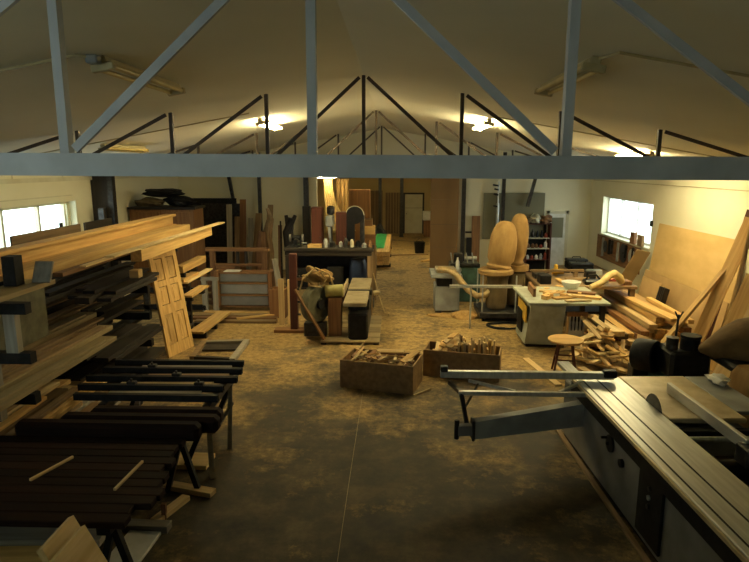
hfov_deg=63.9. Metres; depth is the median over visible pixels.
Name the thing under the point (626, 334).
plank
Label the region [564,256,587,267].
box
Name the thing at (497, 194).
pipe
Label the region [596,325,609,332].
offcut
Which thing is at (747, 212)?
plank
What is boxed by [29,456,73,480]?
plank
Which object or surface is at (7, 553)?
plank
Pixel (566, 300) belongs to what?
offcut
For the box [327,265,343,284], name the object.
box
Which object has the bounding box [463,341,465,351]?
scrap
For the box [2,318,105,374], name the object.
plank
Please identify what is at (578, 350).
offcut
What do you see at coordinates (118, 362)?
metal bar
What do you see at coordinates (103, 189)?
wall column
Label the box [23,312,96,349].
plank
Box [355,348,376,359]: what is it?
scrap
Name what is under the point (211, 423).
plank
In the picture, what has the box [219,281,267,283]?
shelf
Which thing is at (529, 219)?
sack
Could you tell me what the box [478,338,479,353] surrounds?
scrap
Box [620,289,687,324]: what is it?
plank
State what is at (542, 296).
offcut
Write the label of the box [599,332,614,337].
offcut
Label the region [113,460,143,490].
plank
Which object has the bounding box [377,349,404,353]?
scrap
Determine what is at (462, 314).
heap
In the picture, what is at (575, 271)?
rail
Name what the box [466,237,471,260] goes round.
board
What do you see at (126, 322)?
plank
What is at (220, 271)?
shelf
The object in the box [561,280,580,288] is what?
bowl
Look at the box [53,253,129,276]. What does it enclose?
plank
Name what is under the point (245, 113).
conduit
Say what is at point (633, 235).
board offcut
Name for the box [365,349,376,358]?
scrap
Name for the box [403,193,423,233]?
door
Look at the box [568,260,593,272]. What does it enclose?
box
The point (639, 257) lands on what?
plank
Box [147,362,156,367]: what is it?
clamp
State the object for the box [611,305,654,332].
plank
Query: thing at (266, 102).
roof truss
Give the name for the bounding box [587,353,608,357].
offcut
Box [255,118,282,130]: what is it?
lamp
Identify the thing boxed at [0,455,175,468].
plank
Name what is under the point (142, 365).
metal bar
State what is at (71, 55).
conduit
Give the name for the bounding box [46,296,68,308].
plank
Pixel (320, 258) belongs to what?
workbench
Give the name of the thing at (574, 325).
chair
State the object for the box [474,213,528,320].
collector
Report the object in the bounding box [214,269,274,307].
rack
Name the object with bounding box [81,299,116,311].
plank
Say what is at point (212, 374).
plank
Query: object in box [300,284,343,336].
sander
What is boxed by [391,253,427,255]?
plank
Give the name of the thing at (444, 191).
sliding door
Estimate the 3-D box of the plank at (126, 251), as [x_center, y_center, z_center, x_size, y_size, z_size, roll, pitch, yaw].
[-3.325,-0.771,10.185,0.142,0.025,4.851,1,11,3]
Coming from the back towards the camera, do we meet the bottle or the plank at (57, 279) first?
the bottle
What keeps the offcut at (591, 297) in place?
on the saw at (538, 319)
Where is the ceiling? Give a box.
[0,0,748,156]
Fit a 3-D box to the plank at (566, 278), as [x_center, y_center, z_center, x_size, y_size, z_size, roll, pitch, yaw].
[4.180,-0.040,12.374,0.500,0.060,0.100,0,11,2]
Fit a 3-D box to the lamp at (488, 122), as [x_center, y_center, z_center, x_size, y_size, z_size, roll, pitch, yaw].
[1.886,-2.720,10.491,0.175,0.122,1.550,0,11,2]
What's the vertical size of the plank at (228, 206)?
2.110 m
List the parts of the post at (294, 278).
post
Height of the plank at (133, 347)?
0.060 m
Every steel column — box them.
[227,152,262,230]
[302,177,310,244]
[378,178,381,223]
[399,178,403,236]
[460,179,465,260]
[500,152,536,220]
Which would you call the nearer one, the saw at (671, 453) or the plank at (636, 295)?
the saw at (671, 453)
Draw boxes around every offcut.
[32,261,53,282]
[528,282,535,296]
[541,292,553,299]
[552,295,576,299]
[560,293,601,299]
[560,346,579,350]
[564,299,591,301]
[567,290,595,295]
[574,348,590,354]
[577,356,592,360]
[580,316,605,339]
[580,333,595,340]
[580,338,586,357]
[582,320,601,339]
[582,340,602,344]
[586,359,600,364]
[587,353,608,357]
[588,348,608,361]
[591,316,610,328]
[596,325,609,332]
[596,343,604,350]
[596,362,627,373]
[597,352,611,366]
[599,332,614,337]
[602,351,619,353]
[603,355,620,357]
[604,345,628,361]
[608,340,627,353]
[611,341,618,348]
[612,362,627,366]
[621,339,624,348]
[630,232,636,243]
[637,235,644,246]
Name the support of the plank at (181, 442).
on the trestle at (112, 535)
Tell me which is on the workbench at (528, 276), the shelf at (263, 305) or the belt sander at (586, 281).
the belt sander at (586, 281)
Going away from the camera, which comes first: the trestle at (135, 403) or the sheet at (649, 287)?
the trestle at (135, 403)
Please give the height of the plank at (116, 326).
0.050 m
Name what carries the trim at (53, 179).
attached to the wall at (80, 205)
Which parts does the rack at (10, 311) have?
spacer post, arm, arm, arm, arm, arm, arm, arm, arm, arm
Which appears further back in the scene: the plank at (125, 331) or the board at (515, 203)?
the board at (515, 203)
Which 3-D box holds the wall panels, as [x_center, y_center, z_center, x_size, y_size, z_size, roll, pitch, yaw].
[-0.290,-3.323,28.894,3.160,2.050,0.050,0,11,2]
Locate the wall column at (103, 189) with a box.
[90,176,123,306]
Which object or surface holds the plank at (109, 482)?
on the trestle at (112, 535)
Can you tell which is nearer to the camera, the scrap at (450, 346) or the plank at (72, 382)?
the plank at (72, 382)
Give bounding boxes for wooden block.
[0,255,24,285]
[129,269,142,277]
[308,244,321,247]
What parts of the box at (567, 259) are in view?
lid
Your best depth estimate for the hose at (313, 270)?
10.96 m
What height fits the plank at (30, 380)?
0.030 m
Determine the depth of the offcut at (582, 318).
10.30 m
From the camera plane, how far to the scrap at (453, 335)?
9.30 m
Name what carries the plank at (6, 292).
on the rack at (10, 311)
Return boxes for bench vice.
[291,239,306,246]
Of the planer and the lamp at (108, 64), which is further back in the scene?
the planer
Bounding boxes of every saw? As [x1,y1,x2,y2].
[440,361,748,561]
[450,285,610,350]
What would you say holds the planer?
on the floor
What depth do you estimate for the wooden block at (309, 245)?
12.96 m
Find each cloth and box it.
[324,178,355,230]
[336,179,348,210]
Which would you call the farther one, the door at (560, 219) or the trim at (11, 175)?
the door at (560, 219)
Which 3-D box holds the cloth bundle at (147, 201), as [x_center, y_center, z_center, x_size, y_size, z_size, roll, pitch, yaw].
[-5.657,-1.994,15.166,0.779,0.259,0.489,0,11,2]
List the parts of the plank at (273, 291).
panel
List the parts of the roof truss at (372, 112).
post, post, post, post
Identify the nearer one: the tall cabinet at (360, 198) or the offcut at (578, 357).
the offcut at (578, 357)
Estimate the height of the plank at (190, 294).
0.040 m
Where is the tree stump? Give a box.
[283,215,296,254]
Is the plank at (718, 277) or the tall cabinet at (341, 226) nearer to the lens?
the plank at (718, 277)
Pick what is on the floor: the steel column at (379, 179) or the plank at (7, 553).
the steel column at (379, 179)
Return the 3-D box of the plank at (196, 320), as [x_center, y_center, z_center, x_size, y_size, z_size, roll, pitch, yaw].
[-2.876,0.835,12.484,1.700,0.050,0.170,0,11,1]
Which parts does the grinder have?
motor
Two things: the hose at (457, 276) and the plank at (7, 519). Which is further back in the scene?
the hose at (457, 276)
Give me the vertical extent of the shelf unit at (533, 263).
1.520 m
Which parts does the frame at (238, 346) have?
rail, rail, infill panel, rail, rail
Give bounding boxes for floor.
[50,233,729,561]
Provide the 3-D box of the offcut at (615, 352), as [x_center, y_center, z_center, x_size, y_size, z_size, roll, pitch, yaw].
[3.782,1.159,9.680,0.340,0.093,0.063,3,11,18]
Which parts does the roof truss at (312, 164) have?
post, post, post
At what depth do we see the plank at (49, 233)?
9.52 m
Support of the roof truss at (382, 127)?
attached to the ceiling
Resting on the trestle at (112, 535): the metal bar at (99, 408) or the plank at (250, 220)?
the metal bar at (99, 408)
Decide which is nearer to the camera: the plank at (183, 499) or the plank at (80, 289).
the plank at (183, 499)
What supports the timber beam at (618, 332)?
on the plank
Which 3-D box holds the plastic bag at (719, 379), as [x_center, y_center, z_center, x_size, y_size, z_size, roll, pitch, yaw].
[3.728,1.053,6.497,0.255,0.105,0.336,0,11,2]
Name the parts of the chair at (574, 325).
post, rail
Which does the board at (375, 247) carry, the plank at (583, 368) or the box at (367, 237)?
the box at (367, 237)
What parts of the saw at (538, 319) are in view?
rail leg, rail, vent panel, leg, leg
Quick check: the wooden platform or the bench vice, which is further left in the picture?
the bench vice
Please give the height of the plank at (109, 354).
0.050 m
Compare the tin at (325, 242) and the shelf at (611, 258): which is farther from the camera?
the shelf at (611, 258)
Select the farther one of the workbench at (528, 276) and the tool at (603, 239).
the tool at (603, 239)
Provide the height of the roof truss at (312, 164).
1.165 m
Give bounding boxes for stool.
[548,334,583,370]
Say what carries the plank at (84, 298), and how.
on the rack at (10, 311)
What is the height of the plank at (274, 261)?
1.187 m
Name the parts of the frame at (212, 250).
post, panel, rail, cross rail, post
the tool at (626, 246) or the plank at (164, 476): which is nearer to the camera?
the plank at (164, 476)
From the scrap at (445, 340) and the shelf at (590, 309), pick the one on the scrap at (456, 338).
the scrap at (445, 340)
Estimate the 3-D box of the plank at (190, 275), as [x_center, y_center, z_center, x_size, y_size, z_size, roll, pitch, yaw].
[-3.604,-0.081,11.499,0.200,0.050,0.850,0,11,2]
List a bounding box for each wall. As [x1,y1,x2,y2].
[0,175,178,309]
[178,128,591,269]
[317,178,430,232]
[587,179,748,293]
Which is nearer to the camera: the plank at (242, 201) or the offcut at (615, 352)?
the offcut at (615, 352)
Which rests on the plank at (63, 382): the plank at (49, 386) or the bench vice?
the plank at (49, 386)
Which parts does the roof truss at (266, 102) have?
post, post, post, post, post, post, post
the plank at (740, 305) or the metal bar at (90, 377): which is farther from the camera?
the plank at (740, 305)
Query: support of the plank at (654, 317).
on the plank at (660, 324)
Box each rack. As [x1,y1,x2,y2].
[0,208,205,421]
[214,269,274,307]
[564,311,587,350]
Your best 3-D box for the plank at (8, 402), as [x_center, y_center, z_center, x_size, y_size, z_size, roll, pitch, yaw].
[-3.507,1.002,6.431,0.220,0.050,2.800,0,11,2]
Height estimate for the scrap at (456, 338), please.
0.170 m
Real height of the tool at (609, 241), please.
0.414 m
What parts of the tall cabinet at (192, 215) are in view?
door, door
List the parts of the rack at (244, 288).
post, grey panel, grey panel, grey panel, post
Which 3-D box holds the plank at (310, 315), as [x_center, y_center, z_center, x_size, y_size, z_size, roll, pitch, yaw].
[-1.178,0.606,10.917,0.576,0.913,0.090,3,11,14]
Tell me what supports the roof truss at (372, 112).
attached to the ceiling
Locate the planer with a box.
[429,266,462,312]
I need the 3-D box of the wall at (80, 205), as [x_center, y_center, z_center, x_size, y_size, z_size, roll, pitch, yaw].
[-6.354,-1.050,13.984,0.280,3.198,30.600,0,11,2]
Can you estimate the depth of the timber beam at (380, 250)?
18.98 m
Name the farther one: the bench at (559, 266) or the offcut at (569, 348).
the bench at (559, 266)
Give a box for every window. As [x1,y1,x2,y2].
[0,201,69,247]
[607,197,652,245]
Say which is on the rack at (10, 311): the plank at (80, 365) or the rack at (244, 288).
the plank at (80, 365)
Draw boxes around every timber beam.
[0,214,175,268]
[0,224,181,281]
[23,224,189,278]
[130,227,211,261]
[377,248,383,255]
[377,260,382,264]
[383,234,390,255]
[383,245,390,260]
[383,249,390,264]
[588,315,624,336]
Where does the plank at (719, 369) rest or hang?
on the floor
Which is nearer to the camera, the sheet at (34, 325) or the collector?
the sheet at (34, 325)
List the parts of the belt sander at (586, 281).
handle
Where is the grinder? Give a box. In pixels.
[289,234,303,243]
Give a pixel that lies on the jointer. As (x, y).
(358, 297)
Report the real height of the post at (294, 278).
1.550 m
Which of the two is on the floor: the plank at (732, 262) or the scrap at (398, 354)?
the plank at (732, 262)
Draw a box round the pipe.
[493,181,499,225]
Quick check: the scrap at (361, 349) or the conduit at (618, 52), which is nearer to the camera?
the conduit at (618, 52)
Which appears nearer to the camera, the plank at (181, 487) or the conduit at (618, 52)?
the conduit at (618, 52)
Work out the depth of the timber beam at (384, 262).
19.11 m
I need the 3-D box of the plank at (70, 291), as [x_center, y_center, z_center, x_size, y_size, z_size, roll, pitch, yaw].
[-4.404,0.028,9.231,0.200,0.070,2.800,0,11,2]
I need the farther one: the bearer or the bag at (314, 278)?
the bearer
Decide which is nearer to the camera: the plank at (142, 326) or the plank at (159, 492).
the plank at (159, 492)
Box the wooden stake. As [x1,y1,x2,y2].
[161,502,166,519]
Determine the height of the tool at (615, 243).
0.348 m
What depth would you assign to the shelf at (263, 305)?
13.39 m
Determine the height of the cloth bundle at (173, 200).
0.283 m
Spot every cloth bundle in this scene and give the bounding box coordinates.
[134,197,164,206]
[142,188,184,197]
[163,195,196,205]
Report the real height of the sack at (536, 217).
0.320 m
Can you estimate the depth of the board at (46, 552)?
3.98 m
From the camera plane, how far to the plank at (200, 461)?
6.50 m
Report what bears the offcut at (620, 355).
on the offcut at (578, 350)
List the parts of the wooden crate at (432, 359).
panel, panel, panel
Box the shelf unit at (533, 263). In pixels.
[523,223,551,272]
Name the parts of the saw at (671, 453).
outrigger frame, outrigger frame, swing arm, guide rail, control panel, saw blade, support rail, motor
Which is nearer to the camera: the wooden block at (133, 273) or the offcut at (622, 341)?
the wooden block at (133, 273)
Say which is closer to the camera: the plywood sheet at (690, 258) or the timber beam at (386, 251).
the plywood sheet at (690, 258)
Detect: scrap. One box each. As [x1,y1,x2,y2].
[351,346,363,359]
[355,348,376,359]
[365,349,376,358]
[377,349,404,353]
[386,355,404,357]
[394,353,413,363]
[400,350,419,362]
[435,341,440,349]
[442,334,451,343]
[446,337,461,350]
[446,343,453,348]
[447,332,458,338]
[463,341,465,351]
[471,339,473,352]
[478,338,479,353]
[482,341,485,353]
[488,339,491,353]
[493,340,495,354]
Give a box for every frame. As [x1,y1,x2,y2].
[189,339,249,359]
[205,247,268,301]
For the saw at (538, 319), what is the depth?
10.70 m
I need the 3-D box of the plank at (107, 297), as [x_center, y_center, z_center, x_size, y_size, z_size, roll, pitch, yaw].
[-3.617,0.109,8.861,0.200,0.050,1.600,0,11,2]
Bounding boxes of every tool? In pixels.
[601,237,604,255]
[607,239,610,253]
[610,240,613,253]
[613,241,616,253]
[615,242,619,260]
[624,245,627,257]
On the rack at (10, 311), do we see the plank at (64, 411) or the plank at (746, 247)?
the plank at (64, 411)
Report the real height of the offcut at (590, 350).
0.175 m
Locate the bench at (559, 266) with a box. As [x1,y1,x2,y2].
[558,265,608,272]
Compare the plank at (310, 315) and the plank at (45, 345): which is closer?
the plank at (45, 345)
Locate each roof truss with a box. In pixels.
[0,0,748,179]
[7,75,748,156]
[167,110,597,155]
[241,126,531,155]
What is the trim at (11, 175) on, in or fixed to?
attached to the wall at (80, 205)
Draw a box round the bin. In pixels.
[414,238,424,253]
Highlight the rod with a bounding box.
[280,221,282,278]
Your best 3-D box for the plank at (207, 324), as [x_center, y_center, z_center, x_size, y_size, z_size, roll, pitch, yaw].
[-3.255,0.815,11.938,0.300,0.045,1.602,1,11,5]
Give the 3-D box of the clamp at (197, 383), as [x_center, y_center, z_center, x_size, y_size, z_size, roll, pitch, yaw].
[-1.931,1.112,6.599,0.100,0.069,0.070,0,11,2]
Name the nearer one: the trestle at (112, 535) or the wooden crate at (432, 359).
the trestle at (112, 535)
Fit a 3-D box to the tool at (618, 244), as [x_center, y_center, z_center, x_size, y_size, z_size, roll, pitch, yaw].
[6.394,-0.765,15.778,0.060,0.508,0.060,0,11,2]
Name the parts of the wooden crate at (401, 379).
panel, panel, panel, panel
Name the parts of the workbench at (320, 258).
leg, panel, leg, leg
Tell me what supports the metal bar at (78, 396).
on the trestle at (135, 403)
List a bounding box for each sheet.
[0,288,48,349]
[191,198,236,204]
[201,203,239,273]
[223,269,240,271]
[638,276,662,298]
[644,269,728,334]
[649,223,740,326]
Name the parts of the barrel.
lid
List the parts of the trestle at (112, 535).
rail, leg, leg, leg, leg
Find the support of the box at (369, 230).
on the box at (367, 237)
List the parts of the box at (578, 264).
lid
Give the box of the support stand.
[173,267,217,337]
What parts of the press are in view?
motor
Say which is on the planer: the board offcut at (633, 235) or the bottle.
the bottle
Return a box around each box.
[85,54,101,64]
[297,267,307,286]
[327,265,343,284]
[365,218,372,225]
[365,225,374,234]
[365,233,375,246]
[422,211,430,219]
[423,220,429,236]
[537,273,551,283]
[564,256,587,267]
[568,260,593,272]
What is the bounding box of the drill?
[552,264,569,274]
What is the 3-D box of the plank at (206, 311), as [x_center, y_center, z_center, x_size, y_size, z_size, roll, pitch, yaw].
[-2.925,0.695,13.213,1.650,0.050,0.170,0,11,1]
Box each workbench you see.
[284,245,373,314]
[525,273,637,313]
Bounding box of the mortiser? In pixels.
[448,252,479,301]
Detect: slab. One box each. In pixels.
[255,231,265,269]
[263,208,273,269]
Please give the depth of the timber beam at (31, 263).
9.22 m
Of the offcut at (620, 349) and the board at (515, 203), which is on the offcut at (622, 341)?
the offcut at (620, 349)
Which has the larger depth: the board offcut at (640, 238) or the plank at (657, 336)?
the board offcut at (640, 238)
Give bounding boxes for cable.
[373,273,389,314]
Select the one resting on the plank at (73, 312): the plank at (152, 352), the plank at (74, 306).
the plank at (74, 306)
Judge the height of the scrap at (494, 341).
0.554 m
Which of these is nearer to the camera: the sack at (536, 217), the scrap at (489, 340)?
the scrap at (489, 340)
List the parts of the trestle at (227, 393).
leg, leg, rail, leg, leg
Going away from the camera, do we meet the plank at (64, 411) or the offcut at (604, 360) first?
the plank at (64, 411)
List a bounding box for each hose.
[299,267,332,289]
[437,267,489,298]
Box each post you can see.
[274,253,303,332]
[278,279,284,324]
[287,279,289,323]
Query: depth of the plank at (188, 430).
5.66 m
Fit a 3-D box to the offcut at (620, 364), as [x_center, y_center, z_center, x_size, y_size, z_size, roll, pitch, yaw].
[3.909,1.333,9.528,0.234,0.087,0.106,0,11,2]
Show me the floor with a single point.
(417, 492)
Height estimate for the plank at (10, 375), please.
0.030 m
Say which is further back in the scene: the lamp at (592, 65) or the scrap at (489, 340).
the scrap at (489, 340)
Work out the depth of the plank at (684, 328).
10.26 m
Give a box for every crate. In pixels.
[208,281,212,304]
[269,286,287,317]
[340,348,422,394]
[423,341,501,381]
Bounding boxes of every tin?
[323,238,327,247]
[344,238,347,247]
[355,240,360,246]
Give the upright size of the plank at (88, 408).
0.060 m
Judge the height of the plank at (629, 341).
0.085 m
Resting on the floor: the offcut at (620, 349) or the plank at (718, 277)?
the plank at (718, 277)
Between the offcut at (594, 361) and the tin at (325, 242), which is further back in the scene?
the tin at (325, 242)
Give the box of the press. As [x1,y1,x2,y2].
[325,206,335,244]
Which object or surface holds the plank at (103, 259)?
on the plank at (77, 268)
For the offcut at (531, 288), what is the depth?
10.96 m
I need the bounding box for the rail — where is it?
[531,269,583,276]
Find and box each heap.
[426,312,450,317]
[451,310,478,319]
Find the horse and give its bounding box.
[200,277,219,311]
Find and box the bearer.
[377,263,390,266]
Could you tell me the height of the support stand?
1.255 m
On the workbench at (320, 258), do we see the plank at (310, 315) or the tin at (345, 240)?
the tin at (345, 240)
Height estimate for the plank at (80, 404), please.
0.050 m
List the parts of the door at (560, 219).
pane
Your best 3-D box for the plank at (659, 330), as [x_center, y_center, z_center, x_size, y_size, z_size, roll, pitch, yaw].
[5.052,0.624,11.911,0.145,0.085,2.875,0,11,1]
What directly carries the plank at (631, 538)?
on the floor
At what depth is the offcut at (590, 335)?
10.06 m
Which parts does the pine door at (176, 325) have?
door panel, door panel, door panel, door panel, door panel, door panel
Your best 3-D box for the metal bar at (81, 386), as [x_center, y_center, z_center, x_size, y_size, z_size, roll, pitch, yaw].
[-2.470,1.178,6.631,1.620,0.070,0.060,0,11,2]
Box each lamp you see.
[90,55,185,95]
[98,144,148,152]
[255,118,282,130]
[472,118,493,130]
[534,56,606,96]
[615,151,654,155]
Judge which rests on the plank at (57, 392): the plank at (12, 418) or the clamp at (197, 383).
the plank at (12, 418)
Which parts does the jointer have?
knob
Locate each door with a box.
[148,249,193,357]
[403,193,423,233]
[430,178,458,267]
[544,211,568,268]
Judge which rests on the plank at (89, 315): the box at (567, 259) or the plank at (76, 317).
the plank at (76, 317)
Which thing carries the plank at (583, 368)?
on the floor
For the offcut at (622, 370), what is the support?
on the floor
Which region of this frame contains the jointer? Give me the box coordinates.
[342,278,380,338]
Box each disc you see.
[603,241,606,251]
[619,244,626,261]
[628,249,633,261]
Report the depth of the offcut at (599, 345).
9.72 m
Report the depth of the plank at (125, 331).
9.26 m
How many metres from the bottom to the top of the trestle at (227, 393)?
0.771 m
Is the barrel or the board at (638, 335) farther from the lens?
the barrel
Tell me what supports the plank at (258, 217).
on the floor
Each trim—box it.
[0,175,72,201]
[0,176,162,183]
[337,394,362,561]
[599,232,649,250]
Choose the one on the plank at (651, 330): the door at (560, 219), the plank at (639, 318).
the plank at (639, 318)
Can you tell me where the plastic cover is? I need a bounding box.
[376,233,386,247]
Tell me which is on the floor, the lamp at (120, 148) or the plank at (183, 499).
the plank at (183, 499)
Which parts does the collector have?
post, post, post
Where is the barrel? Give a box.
[349,257,366,282]
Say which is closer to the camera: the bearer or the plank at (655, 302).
the plank at (655, 302)
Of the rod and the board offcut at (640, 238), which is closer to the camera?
the board offcut at (640, 238)
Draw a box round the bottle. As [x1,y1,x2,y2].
[455,257,459,270]
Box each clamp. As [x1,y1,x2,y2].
[126,378,136,384]
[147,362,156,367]
[172,370,181,376]
[194,379,203,385]
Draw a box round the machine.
[627,311,748,427]
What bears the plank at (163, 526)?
on the floor
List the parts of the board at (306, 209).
casing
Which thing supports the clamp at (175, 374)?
on the metal bar at (90, 377)
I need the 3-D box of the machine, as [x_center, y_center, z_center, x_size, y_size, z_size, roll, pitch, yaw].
[4.090,1.128,7.099,2.057,1.512,1.344,5,12,26]
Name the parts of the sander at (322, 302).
motor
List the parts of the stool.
leg, leg, seat, leg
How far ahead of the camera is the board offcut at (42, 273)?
6.55 m
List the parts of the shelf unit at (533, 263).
panel, shelf, shelf, panel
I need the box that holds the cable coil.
[486,321,516,329]
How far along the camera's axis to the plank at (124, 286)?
8.87 m
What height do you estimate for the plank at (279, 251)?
1.508 m
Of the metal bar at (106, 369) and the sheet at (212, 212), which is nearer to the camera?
the metal bar at (106, 369)
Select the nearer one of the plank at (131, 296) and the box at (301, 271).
the plank at (131, 296)
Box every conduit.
[0,54,86,71]
[42,113,248,152]
[500,117,715,156]
[596,180,747,190]
[599,51,748,77]
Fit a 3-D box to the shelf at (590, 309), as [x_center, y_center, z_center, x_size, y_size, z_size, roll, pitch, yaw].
[4.236,0.511,12.631,1.700,0.040,1.300,0,11,2]
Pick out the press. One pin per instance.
(329, 219)
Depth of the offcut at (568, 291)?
11.03 m
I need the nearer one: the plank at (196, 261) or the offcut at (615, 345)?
the offcut at (615, 345)
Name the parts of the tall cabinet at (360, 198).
door, door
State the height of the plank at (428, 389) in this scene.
0.025 m
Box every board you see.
[36,515,79,561]
[49,525,107,561]
[109,530,160,561]
[373,246,376,299]
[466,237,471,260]
[471,216,479,261]
[482,193,544,238]
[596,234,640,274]
[637,334,652,339]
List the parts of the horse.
leg, rail, leg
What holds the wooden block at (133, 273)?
on the plank at (124, 286)
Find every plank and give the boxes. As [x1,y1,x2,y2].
[0,279,55,302]
[0,325,112,391]
[0,336,116,411]
[0,339,105,402]
[0,388,67,435]
[0,396,46,431]
[0,436,185,448]
[0,442,178,454]
[0,448,173,457]
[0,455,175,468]
[0,462,164,471]
[0,469,169,483]
[0,476,162,487]
[0,485,164,500]
[0,493,156,509]
[0,502,134,514]
[0,511,130,528]
[0,527,105,546]
[0,546,41,561]
[1,317,103,370]
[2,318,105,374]
[3,326,105,382]
[3,387,78,435]
[7,382,59,415]
[7,389,38,412]
[9,224,80,245]
[15,418,201,440]
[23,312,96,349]
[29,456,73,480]
[42,381,99,418]
[44,267,103,289]
[44,379,70,395]
[45,261,135,296]
[45,266,133,303]
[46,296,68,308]
[47,299,74,314]
[47,304,85,320]
[48,301,96,326]
[48,314,85,332]
[51,262,106,281]
[51,382,106,418]
[52,360,92,380]
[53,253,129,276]
[59,402,82,418]
[60,412,220,432]
[61,385,76,389]
[69,378,85,384]
[74,272,147,303]
[74,401,93,411]
[76,271,128,291]
[80,257,115,266]
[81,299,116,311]
[81,402,99,411]
[83,218,111,230]
[83,267,149,293]
[84,324,141,361]
[90,326,143,359]
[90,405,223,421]
[93,293,145,314]
[94,324,159,361]
[94,346,147,373]
[96,277,156,301]
[96,300,143,325]
[102,323,124,335]
[104,222,224,257]
[104,272,158,294]
[107,347,164,382]
[108,320,141,335]
[108,391,201,393]
[109,326,162,361]
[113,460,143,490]
[121,382,213,383]
[121,518,171,533]
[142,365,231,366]
[148,373,228,375]
[150,494,189,519]
[163,481,215,497]
[176,452,214,469]
[178,256,205,272]
[181,272,198,281]
[182,268,212,283]
[184,285,208,297]
[191,311,230,333]
[193,313,269,315]
[193,316,277,319]
[194,319,277,322]
[203,310,269,312]
[226,204,232,262]
[235,217,239,269]
[236,314,273,319]
[240,199,246,269]
[248,218,252,269]
[251,213,261,269]
[268,205,272,235]
[272,258,280,285]
[278,225,282,276]
[294,289,325,339]
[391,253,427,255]
[413,388,430,396]
[523,358,561,385]
[555,429,650,561]
[564,277,589,280]
[577,366,591,370]
[588,314,634,345]
[595,314,633,337]
[597,315,628,338]
[600,294,657,328]
[604,289,663,321]
[605,306,649,335]
[607,294,662,326]
[607,314,636,338]
[609,290,676,321]
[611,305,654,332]
[614,249,649,289]
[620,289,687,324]
[620,290,681,326]
[646,297,693,323]
[652,333,663,338]
[654,327,665,333]
[660,269,726,342]
[662,326,679,337]
[671,325,691,332]
[693,217,748,341]
[705,209,748,339]
[710,273,748,370]
[712,308,748,377]
[730,228,748,308]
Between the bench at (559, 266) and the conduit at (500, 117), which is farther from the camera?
the bench at (559, 266)
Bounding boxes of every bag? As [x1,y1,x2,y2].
[302,265,333,287]
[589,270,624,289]
[705,373,730,386]
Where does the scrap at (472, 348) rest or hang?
in the wooden crate at (432, 359)
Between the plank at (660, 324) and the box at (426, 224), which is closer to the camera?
the plank at (660, 324)
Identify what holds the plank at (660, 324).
on the plank at (659, 330)
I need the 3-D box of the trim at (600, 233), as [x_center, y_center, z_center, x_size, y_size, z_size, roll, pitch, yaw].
[6.474,-1.048,15.588,0.150,0.050,3.450,0,11,2]
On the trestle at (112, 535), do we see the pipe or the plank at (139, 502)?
the plank at (139, 502)
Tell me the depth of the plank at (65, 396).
6.44 m
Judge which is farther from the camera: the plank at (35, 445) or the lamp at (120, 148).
the lamp at (120, 148)
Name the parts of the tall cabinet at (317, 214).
door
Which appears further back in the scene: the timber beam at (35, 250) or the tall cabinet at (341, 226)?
the tall cabinet at (341, 226)
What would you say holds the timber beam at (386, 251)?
on the timber beam at (385, 258)
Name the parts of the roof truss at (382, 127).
post, post, post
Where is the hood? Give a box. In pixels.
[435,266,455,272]
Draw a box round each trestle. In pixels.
[96,444,200,561]
[98,374,147,405]
[184,367,242,478]
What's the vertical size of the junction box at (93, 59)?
0.060 m
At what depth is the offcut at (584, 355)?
9.76 m
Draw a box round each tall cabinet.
[127,205,206,293]
[311,207,323,244]
[336,211,347,305]
[348,189,369,244]
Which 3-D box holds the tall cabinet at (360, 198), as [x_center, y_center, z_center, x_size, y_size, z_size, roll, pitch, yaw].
[-0.737,-2.233,22.410,1.150,2.350,0.620,0,11,2]
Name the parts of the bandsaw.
frame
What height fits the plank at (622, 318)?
0.085 m
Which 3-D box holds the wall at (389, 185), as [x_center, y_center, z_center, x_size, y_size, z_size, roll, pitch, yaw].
[0.623,-4.446,28.748,12.600,4.310,0.150,0,11,2]
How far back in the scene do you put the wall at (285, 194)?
18.28 m
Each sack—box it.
[375,223,386,233]
[525,215,532,222]
[530,213,540,223]
[540,214,551,223]
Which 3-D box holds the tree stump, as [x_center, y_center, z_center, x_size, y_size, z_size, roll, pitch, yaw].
[-2.353,-0.923,16.820,0.405,1.880,0.315,0,11,2]
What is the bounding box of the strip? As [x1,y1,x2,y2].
[660,288,669,303]
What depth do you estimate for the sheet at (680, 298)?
11.54 m
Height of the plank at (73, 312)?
0.080 m
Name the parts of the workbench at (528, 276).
leg, leg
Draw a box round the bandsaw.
[346,206,364,244]
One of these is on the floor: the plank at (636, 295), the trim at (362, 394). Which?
the trim at (362, 394)
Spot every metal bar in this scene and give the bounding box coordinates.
[73,392,218,401]
[77,383,224,392]
[86,374,237,383]
[102,366,242,374]
[115,359,243,366]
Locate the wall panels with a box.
[335,190,399,232]
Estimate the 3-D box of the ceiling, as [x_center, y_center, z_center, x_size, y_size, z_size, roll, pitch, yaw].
[0.082,-3.145,13.352,13.200,1.310,31.000,0,11,2]
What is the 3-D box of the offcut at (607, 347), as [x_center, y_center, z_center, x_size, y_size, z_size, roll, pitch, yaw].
[3.907,1.156,9.658,0.395,0.193,0.102,9,14,38]
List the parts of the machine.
bag frame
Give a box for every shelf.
[219,270,268,273]
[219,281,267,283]
[220,294,267,295]
[220,303,268,307]
[565,306,608,313]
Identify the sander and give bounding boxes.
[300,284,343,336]
[582,274,608,284]
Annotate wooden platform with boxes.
[320,315,381,344]

